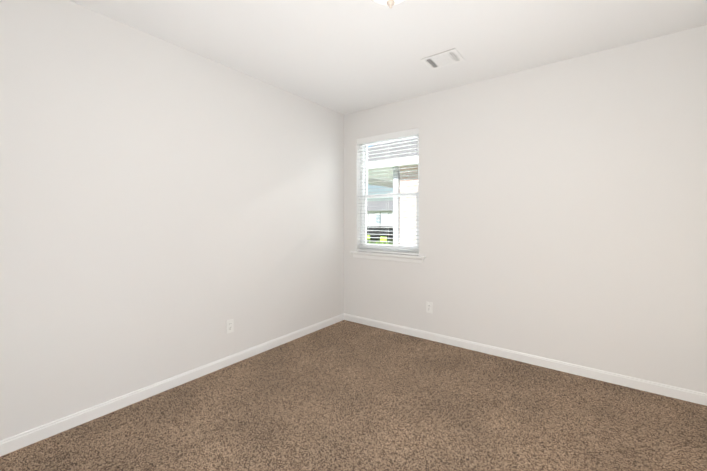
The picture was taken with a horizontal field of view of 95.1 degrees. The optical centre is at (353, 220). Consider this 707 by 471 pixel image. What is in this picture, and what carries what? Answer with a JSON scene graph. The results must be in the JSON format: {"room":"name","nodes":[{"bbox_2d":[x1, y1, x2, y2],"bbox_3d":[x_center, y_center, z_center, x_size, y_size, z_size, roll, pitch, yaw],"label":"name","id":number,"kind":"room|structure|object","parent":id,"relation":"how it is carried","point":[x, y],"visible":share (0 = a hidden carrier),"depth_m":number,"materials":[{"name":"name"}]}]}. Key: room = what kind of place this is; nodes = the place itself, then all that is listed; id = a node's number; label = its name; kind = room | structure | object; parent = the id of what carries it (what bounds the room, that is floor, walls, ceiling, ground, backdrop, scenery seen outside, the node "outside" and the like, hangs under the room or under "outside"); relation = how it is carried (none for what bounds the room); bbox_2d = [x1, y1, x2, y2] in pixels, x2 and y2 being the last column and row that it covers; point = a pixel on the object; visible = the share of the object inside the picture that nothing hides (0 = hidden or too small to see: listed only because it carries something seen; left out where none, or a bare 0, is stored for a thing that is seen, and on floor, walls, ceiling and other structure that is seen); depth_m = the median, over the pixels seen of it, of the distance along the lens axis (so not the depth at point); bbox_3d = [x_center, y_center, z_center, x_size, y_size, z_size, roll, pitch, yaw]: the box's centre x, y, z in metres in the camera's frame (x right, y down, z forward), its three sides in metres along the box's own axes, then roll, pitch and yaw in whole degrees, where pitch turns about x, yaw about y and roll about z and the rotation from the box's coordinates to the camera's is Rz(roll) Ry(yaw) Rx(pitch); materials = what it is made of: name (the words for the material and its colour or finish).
{"room":"empty bedroom","nodes":[
{"label":"empty bedroom","id":0,"kind":"room"},
{"bbox_2d":[0,0,343,440],"bbox_3d":[-1.327,-0.043,2.860,0.150,2.740,4.100,0,0,37],"label":"wall","id":1,"kind":"structure","parent":0,"point":[168,209],"depth_m":2.39,"materials":[{"name":"white paint"}]},
{"bbox_2d":[0,313,343,456],"bbox_3d":[-1.262,1.286,2.815,0.014,0.083,3.800,0,0,37],"label":"baseboard","id":2,"kind":"structure","parent":1,"relation":"attached to","point":[26,438],"depth_m":2.38,"materials":[{"name":"white wood"}]},
{"bbox_2d":[226,319,233,333],"bbox_3d":[-1.138,0.972,2.984,0.008,0.120,0.072,0,0,37],"label":"electrical outlet","id":3,"kind":"object","parent":1,"relation":"attached to","point":[230,326],"visible":1,"depth_m":2.98,"materials":[{"name":"white plastic"}]},
{"bbox_2d":[0,320,706,470],"bbox_3d":[0.153,1.361,1.756,3.850,0.060,4.100,0,0,37],"label":"floor","id":4,"kind":"structure","parent":0,"point":[344,395],"depth_m":2.15,"materials":[{"name":"carpet"}]},
{"bbox_2d":[69,0,706,114],"bbox_3d":[0.153,-1.459,1.745,3.850,0.100,4.100,0,0,37],"label":"ceiling","id":5,"kind":"structure","parent":0,"point":[343,57],"depth_m":2.45,"materials":[{"name":"white paint"}]},
{"bbox_2d":[372,0,404,7],"bbox_3d":[0.212,-1.311,1.846,0.381,0.196,0.381,0,0,37],"label":"ceiling light","id":6,"kind":"object","parent":5,"relation":"attached to","point":[390,3],"visible":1,"depth_m":1.86,"materials":[{"name":"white glass"}]},
{"bbox_2d":[421,48,464,69],"bbox_3d":[0.783,-1.406,2.833,0.305,0.014,0.245,0,0,37],"label":"ceiling vent","id":7,"kind":"object","parent":5,"relation":"in","point":[445,58],"visible":1,"depth_m":2.82,"materials":[{"name":"white metal"}]},
{"bbox_2d":[344,25,706,393],"bbox_3d":[1.397,-0.044,3.286,3.700,2.740,0.150,0,0,37],"label":"wall","id":8,"kind":"structure","parent":0,"point":[563,211],"depth_m":2.85,"materials":[{"name":"white paint"}]},
{"bbox_2d":[350,251,425,262],"bbox_3d":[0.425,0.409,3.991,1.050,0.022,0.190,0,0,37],"label":"window sill","id":9,"kind":"structure","parent":8,"relation":"attached to","point":[391,254],"depth_m":3.89,"materials":[{"name":"white wood"}]},
{"bbox_2d":[360,134,418,252],"bbox_3d":[0.465,-0.332,4.041,0.880,1.460,0.082,0,0,37],"label":"window","id":10,"kind":"structure","parent":8,"relation":"in","point":[363,202],"depth_m":4.12,"materials":[{"name":"white plastic"}]},
{"bbox_2d":[357,128,418,254],"bbox_3d":[0.413,-0.335,3.972,0.874,1.453,0.064,0,0,37],"label":"window blinds","id":11,"kind":"object","parent":10,"relation":"attached to","point":[404,133],"visible":0.85,"depth_m":3.95,"materials":[{"name":"white plastic"}]},
{"bbox_2d":[426,302,431,312],"bbox_3d":[0.844,0.966,3.605,0.072,0.120,0.008,0,0,37],"label":"electrical outlet","id":12,"kind":"object","parent":8,"relation":"attached to","point":[428,307],"visible":1,"depth_m":3.60,"materials":[{"name":"white plastic"}]},
{"bbox_2d":[344,313,706,405],"bbox_3d":[1.284,1.284,3.273,3.480,0.083,0.014,0,0,37],"label":"baseboard","id":13,"kind":"structure","parent":8,"relation":"attached to","point":[627,381],"depth_m":2.89,"materials":[{"name":"white wood"}]},
{"label":"outside","id":14,"kind":"structure","parent":0,"visible":0},
{"bbox_2d":[367,239,392,244],"bbox_3d":[18.902,1.565,46.419,100.000,0.200,89.830,0,0,37],"label":"lawn","id":15,"kind":"structure","parent":14,"point":[390,242],"depth_m":23.17,"materials":[{"name":"green plant"}]},
{"bbox_2d":[367,200,392,225],"bbox_3d":[1.452,-0.548,43.135,16.800,4.050,10.800,0,0,37],"label":"house","id":16,"kind":"structure","parent":15,"relation":"on","point":[373,216],"depth_m":36.28,"materials":[{"name":"white"}]},
{"bbox_2d":[367,215,392,238],"bbox_3d":[1.661,0.438,26.738,4.860,2.200,4.860,0,0,37],"label":"fence","id":17,"kind":"object","parent":15,"relation":"on","point":[383,230],"depth_m":24.56,"materials":[{"name":"black"}]},
{"bbox_2d":[376,236,386,243],"bbox_3d":[1.784,1.282,20.401,0.499,0.560,0.499,0,0,37],"label":"lawn chair","id":18,"kind":"object","parent":15,"relation":"on","point":[382,238],"depth_m":20.57,"materials":[{"name":"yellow plastic"}]},
{"bbox_2d":[368,138,417,245],"bbox_3d":[7.029,-1.022,9.215,12.800,5.250,8.600,0,0,37],"label":"neighbor house","id":19,"kind":"structure","parent":15,"relation":"on","point":[402,201],"depth_m":8.63,"materials":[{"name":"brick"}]}
]}

